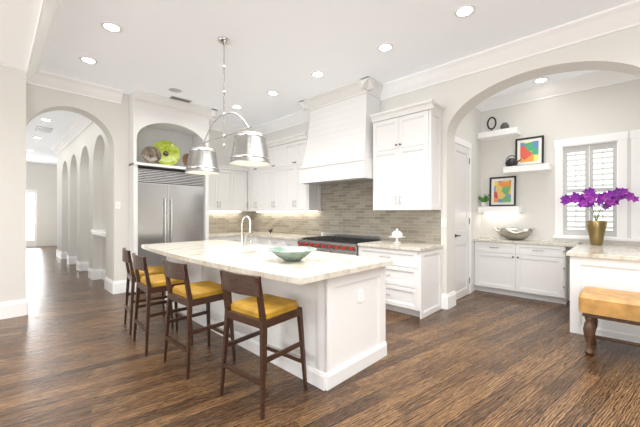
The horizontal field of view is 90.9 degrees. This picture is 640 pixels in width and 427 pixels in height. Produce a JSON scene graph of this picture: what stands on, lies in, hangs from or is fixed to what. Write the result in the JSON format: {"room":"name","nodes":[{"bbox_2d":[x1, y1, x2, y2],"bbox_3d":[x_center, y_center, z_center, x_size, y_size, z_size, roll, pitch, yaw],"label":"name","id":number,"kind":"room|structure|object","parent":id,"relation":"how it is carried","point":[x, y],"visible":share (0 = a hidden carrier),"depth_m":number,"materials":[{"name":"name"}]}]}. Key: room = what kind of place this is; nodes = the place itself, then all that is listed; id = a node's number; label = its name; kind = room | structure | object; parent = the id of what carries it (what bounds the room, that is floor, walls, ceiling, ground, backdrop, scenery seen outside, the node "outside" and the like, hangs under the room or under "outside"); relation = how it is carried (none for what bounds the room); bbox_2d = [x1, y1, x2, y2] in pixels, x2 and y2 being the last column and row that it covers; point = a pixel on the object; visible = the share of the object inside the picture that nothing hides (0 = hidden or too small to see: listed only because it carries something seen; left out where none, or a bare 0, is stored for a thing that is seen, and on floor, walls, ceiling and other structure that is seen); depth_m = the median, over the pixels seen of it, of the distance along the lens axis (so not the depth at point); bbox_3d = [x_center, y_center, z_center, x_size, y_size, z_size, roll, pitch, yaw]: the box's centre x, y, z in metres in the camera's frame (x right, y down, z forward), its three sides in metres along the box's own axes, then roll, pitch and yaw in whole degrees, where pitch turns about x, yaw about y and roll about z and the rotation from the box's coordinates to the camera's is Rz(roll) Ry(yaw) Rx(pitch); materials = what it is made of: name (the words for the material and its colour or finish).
{"room":"kitchen","nodes":[
{"label":"kitchen","id":0,"kind":"room"},
{"bbox_2d":[0,0,41,302],"bbox_3d":[-2.154,-0.350,-1.187,11.450,3.400,5.300,0,0,44],"label":"wall","id":1,"kind":"structure","parent":0,"point":[18,21],"depth_m":4.07,"materials":[{"name":"white paint"}]},
{"bbox_2d":[0,250,455,319],"bbox_3d":[-4.467,1.245,4.300,22.000,0.210,9.580,0,0,44],"label":"baseboard","id":2,"kind":"structure","parent":1,"relation":"attached to","point":[12,309],"depth_m":5.27,"materials":[{"name":"white wood"}]},
{"bbox_2d":[26,0,639,154],"bbox_3d":[-2.202,-1.955,6.645,22.000,0.190,5.900,0,0,44],"label":"crown molding","id":3,"kind":"structure","parent":1,"relation":"attached to","point":[611,20],"depth_m":4.45,"materials":[{"name":"white wood"}]},
{"bbox_2d":[26,162,57,245],"bbox_3d":[-10.767,-0.350,13.755,0.200,3.400,4.170,0,0,44],"label":"wall","id":4,"kind":"structure","parent":0,"point":[43,178],"depth_m":12.99,"materials":[{"name":"white paint"}]},
{"bbox_2d":[26,190,36,246],"bbox_3d":[-11.717,0.201,12.664,0.088,2.295,0.494,0,0,44],"label":"door","id":5,"kind":"structure","parent":4,"relation":"in","point":[31,218],"depth_m":12.75,"materials":[{"name":"white"}]},
{"bbox_2d":[26,83,128,280],"bbox_3d":[-3.865,-0.350,5.067,0.300,3.400,1.320,0,0,44],"label":"wall","id":6,"kind":"structure","parent":0,"point":[110,119],"depth_m":5.30,"materials":[{"name":"white paint"}]},
{"bbox_2d":[115,202,119,208],"bbox_3d":[-3.410,-0.140,5.315,0.009,0.115,0.070,0,0,44],"label":"switch plate","id":7,"kind":"object","parent":6,"relation":"attached to","point":[117,204],"depth_m":5.31,"materials":[{"name":"white plastic"}]},
{"bbox_2d":[58,122,108,277],"bbox_3d":[-5.948,-0.350,7.840,6.550,3.400,0.215,0,0,44],"label":"wall","id":8,"kind":"structure","parent":0,"point":[71,187],"depth_m":7.39,"materials":[{"name":"white paint"}]},
{"bbox_2d":[91,229,105,236],"bbox_3d":[-4.190,0.375,6.083,1.100,0.090,0.190,0,0,44],"label":"trim","id":9,"kind":"structure","parent":8,"relation":"attached to","point":[101,232],"depth_m":5.99,"materials":[{"name":"white"}]},
{"bbox_2d":[209,130,251,232],"bbox_3d":[-2.778,-0.350,6.769,0.200,3.400,2.980,0,0,44],"label":"wall","id":10,"kind":"structure","parent":0,"point":[223,154],"depth_m":7.18,"materials":[{"name":"white paint"}]},
{"bbox_2d":[209,164,244,211],"bbox_3d":[-2.143,-0.545,6.964,0.421,0.990,1.119,0,0,44],"label":"upper cabinet","id":11,"kind":"object","parent":10,"relation":"attached to","point":[226,189],"depth_m":6.89,"materials":[{"name":"white wood"}]},
{"bbox_2d":[209,211,252,232],"bbox_3d":[-2.193,0.196,7.224,0.008,0.487,1.440,0,0,44],"label":"backsplash","id":12,"kind":"structure","parent":10,"relation":"attached to","point":[219,222],"depth_m":7.29,"materials":[{"name":"tile"}]},
{"bbox_2d":[0,246,639,426],"bbox_3d":[-3.652,1.380,6.655,24.500,0.060,14.500,0,0,44],"label":"floor","id":13,"kind":"structure","parent":0,"point":[72,353],"depth_m":2.66,"materials":[{"name":"brown wood"}]},
{"bbox_2d":[122,248,173,335],"bbox_3d":[-2.090,0.882,3.799,0.496,0.935,0.477,0,0,-38],"label":"stool","id":14,"kind":"object","parent":13,"relation":"on","point":[127,260],"visible":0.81,"depth_m":3.66,"materials":[{"name":"brown wood"}]},
{"bbox_2d":[132,253,192,354],"bbox_3d":[-1.666,0.882,3.313,0.500,0.935,0.509,0,0,44],"label":"stool","id":15,"kind":"object","parent":13,"relation":"on","point":[147,283],"visible":0.81,"depth_m":3.15,"materials":[{"name":"brown wood"}]},
{"bbox_2d":[138,168,203,290],"bbox_3d":[-2.893,0.285,5.970,0.704,2.130,1.190,0,0,44],"label":"fridge","id":16,"kind":"object","parent":13,"relation":"on","point":[170,206],"visible":0.6,"depth_m":5.70,"materials":[{"name":"silver metal"}]},
{"bbox_2d":[129,89,216,291],"bbox_3d":[-2.819,-0.349,5.984,0.809,3.398,1.448,0,0,44],"label":"tall cabinet","id":17,"kind":"object","parent":13,"relation":"on","point":[182,126],"visible":0.65,"depth_m":5.75,"materials":[{"name":"white wood"}]},
{"bbox_2d":[141,146,161,162],"bbox_3d":[-3.042,-1.035,5.659,0.202,0.339,0.310,0,0,44],"label":"plate","id":18,"kind":"object","parent":17,"relation":"on","point":[150,154],"visible":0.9,"depth_m":5.65,"materials":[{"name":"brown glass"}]},
{"bbox_2d":[153,140,179,165],"bbox_3d":[-2.918,-1.124,5.950,0.214,0.517,0.495,0,0,44],"label":"platter","id":19,"kind":"object","parent":17,"relation":"on","point":[169,151],"visible":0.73,"depth_m":5.97,"materials":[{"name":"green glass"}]},
{"bbox_2d":[182,154,188,165],"bbox_3d":[-2.580,-1.016,6.146,0.190,0.299,0.276,0,0,44],"label":"platter amber right","id":20,"kind":"object","parent":17,"relation":"on","point":[185,158],"visible":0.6,"depth_m":6.08,"materials":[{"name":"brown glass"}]},
{"bbox_2d":[163,259,235,378],"bbox_3d":[-1.115,0.882,2.876,0.492,0.935,0.504,0,0,44],"label":"stool","id":21,"kind":"object","parent":13,"relation":"on","point":[188,294],"visible":0.94,"depth_m":2.76,"materials":[{"name":"brown wood"}]},
{"bbox_2d":[209,236,224,239],"bbox_3d":[-2.286,0.915,6.643,0.660,0.870,0.459,0,0,44],"label":"base cabinet","id":22,"kind":"object","parent":13,"relation":"on","point":[210,237],"depth_m":6.37,"materials":[{"name":"white wood"}]},
{"bbox_2d":[225,236,240,241],"bbox_3d":[-2.026,0.915,6.878,0.709,0.870,0.479,0,0,44],"label":"base cabinet","id":23,"kind":"object","parent":13,"relation":"on","point":[228,238],"depth_m":6.65,"materials":[{"name":"white wood"}]},
{"bbox_2d":[243,236,256,243],"bbox_3d":[-1.278,0.915,6.871,0.514,0.870,0.729,0,0,44],"label":"base cabinet","id":24,"kind":"object","parent":13,"relation":"on","point":[248,238],"depth_m":6.64,"materials":[{"name":"white wood"}]},
{"bbox_2d":[209,232,244,235],"bbox_3d":[-2.172,0.460,6.747,0.680,0.040,0.768,0,0,44],"label":"countertop","id":25,"kind":"structure","parent":24,"relation":"on","point":[230,233],"depth_m":6.70,"materials":[{"name":"beige stone"}]},
{"bbox_2d":[257,236,264,244],"bbox_3d":[-0.952,0.915,6.604,0.564,0.870,0.659,0,0,44],"label":"base cabinet","id":26,"kind":"object","parent":13,"relation":"on","point":[260,239],"depth_m":6.37,"materials":[{"name":"white wood"}]},
{"bbox_2d":[219,269,306,419],"bbox_3d":[-0.436,0.882,2.367,0.477,0.935,0.496,0,0,38],"label":"stool","id":27,"kind":"object","parent":13,"relation":"on","point":[260,310],"visible":1,"depth_m":2.26,"materials":[{"name":"brown wood"}]},
{"bbox_2d":[265,240,280,246],"bbox_3d":[-0.632,0.915,6.295,0.564,0.870,0.659,0,0,44],"label":"base cabinet","id":28,"kind":"object","parent":13,"relation":"on","point":[267,242],"depth_m":6.12,"materials":[{"name":"white wood"}]},
{"bbox_2d":[165,248,392,390],"bbox_3d":[-0.817,0.915,3.833,3.252,0.871,0.892,0,0,44],"label":"kitchen island","id":29,"kind":"object","parent":13,"relation":"on","point":[340,299],"depth_m":2.68,"materials":[{"name":"white wood"}]},
{"bbox_2d":[141,240,392,287],"bbox_3d":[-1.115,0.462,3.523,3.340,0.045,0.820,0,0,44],"label":"island countertop","id":30,"kind":"structure","parent":29,"relation":"on","point":[271,268],"depth_m":2.83,"materials":[{"name":"white stone"}]},
{"bbox_2d":[266,246,316,260],"bbox_3d":[-0.264,0.385,2.966,0.484,0.108,0.484,0,0,44],"label":"bowl","id":31,"kind":"object","parent":30,"relation":"on","point":[291,253],"visible":1,"depth_m":2.88,"materials":[{"name":"ceramic"}]},
{"bbox_2d":[281,240,297,245],"bbox_3d":[-0.329,0.915,6.003,0.515,0.870,0.659,0,0,44],"label":"base cabinet","id":32,"kind":"object","parent":13,"relation":"on","point":[283,242],"depth_m":5.78,"materials":[{"name":"white wood"}]},
{"bbox_2d":[245,232,316,239],"bbox_3d":[-1.029,0.460,6.664,2.440,0.040,0.679,0,0,44],"label":"countertop","id":33,"kind":"structure","parent":32,"relation":"on","point":[273,236],"depth_m":6.25,"materials":[{"name":"beige stone"}]},
{"bbox_2d":[297,233,381,255],"bbox_3d":[0.291,0.860,5.332,1.284,0.980,0.761,0,0,44],"label":"range","id":34,"kind":"object","parent":13,"relation":"on","point":[347,244],"visible":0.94,"depth_m":5.16,"materials":[{"name":"silver metal"}]},
{"bbox_2d":[358,99,444,318],"bbox_3d":[1.152,-0.080,4.548,1.020,2.860,0.694,0,0,44],"label":"tall cabinet","id":35,"kind":"object","parent":13,"relation":"on","point":[407,157],"visible":0.85,"depth_m":4.37,"materials":[{"name":"white painted wood"},{"name":"brushed nickel"}]},
{"bbox_2d":[388,229,405,242],"bbox_3d":[1.142,0.331,4.666,0.260,0.217,0.260,0,0,44],"label":"cake stand","id":36,"kind":"object","parent":35,"relation":"on","point":[396,234],"visible":1,"depth_m":4.62,"materials":[{"name":"white ceramic"}]},
{"bbox_2d":[474,238,639,303],"bbox_3d":[3.590,0.895,4.858,2.175,0.908,0.414,0,0,44],"label":"base cabinet","id":37,"kind":"object","parent":13,"relation":"on","point":[535,269],"depth_m":5.01,"materials":[{"name":"white wood"}]},
{"bbox_2d":[494,227,533,239],"bbox_3d":[3.218,0.335,5.247,0.573,0.207,0.305,0,0,44],"label":"bowl","id":38,"kind":"object","parent":37,"relation":"on","point":[512,233],"visible":1,"depth_m":5.16,"materials":[{"name":"grey metal"}]},
{"bbox_2d":[562,242,639,342],"bbox_3d":[3.514,0.895,3.767,0.769,0.908,1.260,0,0,44],"label":"base cabinet","id":39,"kind":"object","parent":13,"relation":"on","point":[606,267],"depth_m":3.43,"materials":[{"name":"white wood"}]},
{"bbox_2d":[560,187,638,244],"bbox_3d":[3.884,0.034,4.410,0.828,0.810,0.252,0,0,44],"label":"vase","id":40,"kind":"object","parent":39,"relation":"on","point":[596,229],"visible":1,"depth_m":4.37,"materials":[{"name":"brown metal"}]},
{"bbox_2d":[578,287,639,355],"bbox_3d":[3.145,1.063,2.732,1.370,0.576,0.500,0,0,44],"label":"bench","id":41,"kind":"object","parent":13,"relation":"on","point":[595,304],"visible":1,"depth_m":2.95,"materials":[{"name":"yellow fabric"}]},
{"bbox_2d":[26,0,633,164],"bbox_3d":[-3.652,-2.090,6.655,24.500,0.080,14.500,0,0,44],"label":"ceiling","id":42,"kind":"structure","parent":0,"point":[285,49],"depth_m":3.80,"materials":[{"name":"white paint"}]},
{"bbox_2d":[35,126,52,132],"bbox_3d":[-6.722,-2.045,7.673,0.626,0.011,0.294,0,0,44],"label":"ceiling vent","id":43,"kind":"object","parent":42,"relation":"in","point":[49,130],"depth_m":7.66,"materials":[{"name":"white metal"}]},
{"bbox_2d":[79,56,97,63],"bbox_3d":[-3.086,-2.045,4.197,0.211,0.010,0.195,0,0,44],"label":"recessed light","id":44,"kind":"object","parent":42,"relation":"in","point":[88,60],"depth_m":4.21,"materials":[{"name":"white"}]},
{"bbox_2d":[100,21,122,32],"bbox_3d":[-2.281,-2.045,3.450,0.212,0.010,0.198,0,0,44],"label":"recessed light","id":45,"kind":"object","parent":42,"relation":"in","point":[109,26],"depth_m":3.45,"materials":[{"name":"white"}]},
{"bbox_2d":[185,37,270,174],"bbox_3d":[-1.133,-1.287,3.721,1.518,1.524,0.428,0,0,44],"label":"pendant light","id":46,"kind":"object","parent":42,"relation":"hanging from","point":[249,148],"visible":1,"depth_m":3.54,"materials":[{"name":"silver metal"}]},
{"bbox_2d":[231,105,241,108],"bbox_3d":[-1.590,-2.045,6.045,0.206,0.010,0.198,0,0,44],"label":"recessed light","id":47,"kind":"object","parent":42,"relation":"in","point":[234,106],"depth_m":6.06,"materials":[{"name":"white"}]},
{"bbox_2d":[267,91,278,95],"bbox_3d":[-0.799,-2.045,5.340,0.204,0.010,0.192,0,0,44],"label":"recessed light","id":48,"kind":"object","parent":42,"relation":"in","point":[273,93],"depth_m":5.36,"materials":[{"name":"white"}]},
{"bbox_2d":[311,71,324,77],"bbox_3d":[-0.030,-2.045,4.616,0.200,0.010,0.200,0,0,44],"label":"recessed light","id":49,"kind":"object","parent":42,"relation":"in","point":[317,74],"depth_m":4.62,"materials":[{"name":"white"}]},
{"bbox_2d":[377,43,393,51],"bbox_3d":[0.802,-2.045,3.871,0.200,0.010,0.204,0,0,44],"label":"recessed light","id":50,"kind":"object","parent":42,"relation":"in","point":[384,47],"depth_m":3.88,"materials":[{"name":"white"}]},
{"bbox_2d":[454,4,475,17],"bbox_3d":[1.461,-2.045,3.177,0.204,0.010,0.210,0,0,44],"label":"recessed light","id":51,"kind":"object","parent":42,"relation":"in","point":[466,10],"depth_m":3.17,"materials":[{"name":"white"}]},
{"bbox_2d":[533,77,548,82],"bbox_3d":[3.386,-2.045,4.830,0.193,0.010,0.218,0,0,44],"label":"recessed light","id":52,"kind":"object","parent":42,"relation":"in","point":[540,80],"depth_m":4.83,"materials":[{"name":"white"}]},
{"bbox_2d":[252,25,639,293],"bbox_3d":[2.534,-0.350,3.920,11.800,3.400,0.300,0,0,44],"label":"wall","id":53,"kind":"structure","parent":0,"point":[460,98],"depth_m":4.20,"materials":[{"name":"white paint"}]},
{"bbox_2d":[245,167,256,210],"bbox_3d":[-1.432,-0.752,7.227,0.398,1.405,0.429,0,0,44],"label":"upper cabinet","id":54,"kind":"object","parent":53,"relation":"attached to","point":[250,172],"depth_m":7.17,"materials":[{"name":"white wood"}]},
{"bbox_2d":[257,167,260,211],"bbox_3d":[-1.189,-0.752,7.041,0.448,1.405,0.359,0,0,44],"label":"upper cabinet","id":55,"kind":"object","parent":53,"relation":"attached to","point":[258,168],"depth_m":6.96,"materials":[{"name":"white wood"}]},
{"bbox_2d":[261,144,272,211],"bbox_3d":[-0.952,-0.752,6.813,0.449,1.405,0.359,0,0,44],"label":"upper cabinet","id":56,"kind":"object","parent":53,"relation":"attached to","point":[267,171],"depth_m":6.73,"materials":[{"name":"white wood"}]},
{"bbox_2d":[273,140,280,211],"bbox_3d":[-0.715,-0.752,6.584,0.448,1.405,0.359,0,0,44],"label":"upper cabinet","id":57,"kind":"object","parent":53,"relation":"attached to","point":[275,186],"depth_m":6.51,"materials":[{"name":"white wood"}]},
{"bbox_2d":[281,140,292,211],"bbox_3d":[-0.478,-0.752,6.355,0.448,1.405,0.359,0,0,44],"label":"upper cabinet","id":58,"kind":"object","parent":53,"relation":"attached to","point":[286,145],"depth_m":6.29,"materials":[{"name":"white wood"}]},
{"bbox_2d":[293,136,320,211],"bbox_3d":[-0.252,-0.752,6.137,0.418,1.405,0.359,0,0,44],"label":"upper cabinet","id":59,"kind":"object","parent":53,"relation":"attached to","point":[306,198],"depth_m":6.04,"materials":[{"name":"white wood"}]},
{"bbox_2d":[298,76,383,185],"bbox_3d":[0.338,-1.288,5.413,1.562,1.520,0.581,0,0,44],"label":"range hood","id":60,"kind":"object","parent":53,"relation":"attached to","point":[339,149],"visible":0.9,"depth_m":5.16,"materials":[{"name":"white painted wood"}]},
{"bbox_2d":[253,182,440,243],"bbox_3d":[0.024,-0.050,6.128,4.720,0.977,0.009,0,0,44],"label":"backsplash","id":61,"kind":"structure","parent":53,"relation":"attached to","point":[346,208],"depth_m":5.57,"materials":[{"name":"tile"}]},
{"bbox_2d":[441,219,445,226],"bbox_3d":[1.750,0.130,4.461,0.070,0.115,0.009,0,0,44],"label":"switch plate","id":62,"kind":"object","parent":53,"relation":"attached to","point":[443,221],"depth_m":4.46,"materials":[{"name":"white plastic"}]},
{"bbox_2d":[455,107,482,291],"bbox_3d":[2.373,-0.350,5.285,0.160,3.400,1.440,0,0,44],"label":"wall","id":63,"kind":"structure","parent":0,"point":[471,124],"depth_m":5.51,"materials":[{"name":"white paint"}]},
{"bbox_2d":[455,136,471,299],"bbox_3d":[2.281,0.082,5.026,0.068,2.537,0.870,0,0,44],"label":"pantry door","id":64,"kind":"structure","parent":63,"relation":"in","point":[463,148],"depth_m":5.09,"materials":[{"name":"white wood"}]},
{"bbox_2d":[483,79,639,300],"bbox_3d":[4.054,-0.350,4.843,3.195,3.400,0.200,0,0,44],"label":"wall","id":65,"kind":"structure","parent":0,"point":[613,108],"depth_m":5.07,"materials":[{"name":"white paint"}]},
{"bbox_2d":[477,127,520,140],"bbox_3d":[3.088,-1.370,5.445,0.609,0.100,0.272,0,0,44],"label":"shelf","id":66,"kind":"object","parent":65,"relation":"attached to","point":[500,133],"visible":1,"depth_m":5.35,"materials":[{"name":"white wood"}]},
{"bbox_2d":[487,117,496,130],"bbox_3d":[3.008,-1.558,5.519,0.158,0.274,0.070,0,0,44],"label":"ring","id":67,"kind":"object","parent":66,"relation":"on","point":[494,118],"visible":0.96,"depth_m":5.51,"materials":[{"name":"black metal"}]},
{"bbox_2d":[500,122,508,128],"bbox_3d":[3.159,-1.484,5.388,0.136,0.125,0.136,0,0,44],"label":"pot","id":68,"kind":"object","parent":66,"relation":"on","point":[504,125],"visible":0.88,"depth_m":5.34,"materials":[{"name":"grey"}]},
{"bbox_2d":[478,206,522,212],"bbox_3d":[3.099,-0.067,5.434,0.639,0.106,0.272,0,0,44],"label":"shelf","id":69,"kind":"object","parent":65,"relation":"attached to","point":[504,209],"visible":1,"depth_m":5.32,"materials":[{"name":"white wood"}]},
{"bbox_2d":[478,194,490,206],"bbox_3d":[2.901,-0.238,5.603,0.282,0.233,0.230,0,0,44],"label":"potted plant","id":70,"kind":"object","parent":69,"relation":"on","point":[485,199],"visible":0.96,"depth_m":5.57,"materials":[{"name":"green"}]},
{"bbox_2d":[489,176,515,206],"bbox_3d":[3.178,-0.383,5.486,0.410,0.520,0.058,0,0,44],"label":"picture","id":71,"kind":"object","parent":69,"relation":"on","point":[502,190],"visible":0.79,"depth_m":5.48,"materials":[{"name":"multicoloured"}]},
{"bbox_2d":[503,163,551,173],"bbox_3d":[3.387,-0.730,5.156,0.638,0.100,0.272,0,0,44],"label":"shelf","id":72,"kind":"object","parent":65,"relation":"attached to","point":[541,167],"visible":1,"depth_m":5.07,"materials":[{"name":"white wood"}]},
{"bbox_2d":[505,155,520,166],"bbox_3d":[3.228,-0.879,5.265,0.239,0.197,0.190,0,0,44],"label":"vessel","id":73,"kind":"object","parent":72,"relation":"on","point":[511,162],"visible":0.9,"depth_m":5.22,"materials":[{"name":"black metal"}]},
{"bbox_2d":[515,135,543,165],"bbox_3d":[3.461,-1.023,5.211,0.400,0.480,0.055,0,0,44],"label":"picture","id":74,"kind":"object","parent":72,"relation":"on","point":[529,150],"visible":0.81,"depth_m":5.20,"materials":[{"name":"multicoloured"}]},
{"bbox_2d":[553,131,628,240],"bbox_3d":[4.078,-0.385,4.770,0.860,1.540,0.250,0,0,44],"label":"window","id":75,"kind":"structure","parent":65,"relation":"in","point":[598,163],"depth_m":4.76,"materials":[{"name":"white wood"}]},
{"bbox_2d":[629,130,639,241],"bbox_3d":[4.697,-0.385,4.173,0.860,1.540,0.250,0,0,44],"label":"window","id":76,"kind":"structure","parent":65,"relation":"in","point":[635,180],"depth_m":4.37,"materials":[{"name":"white wood"}]}
]}

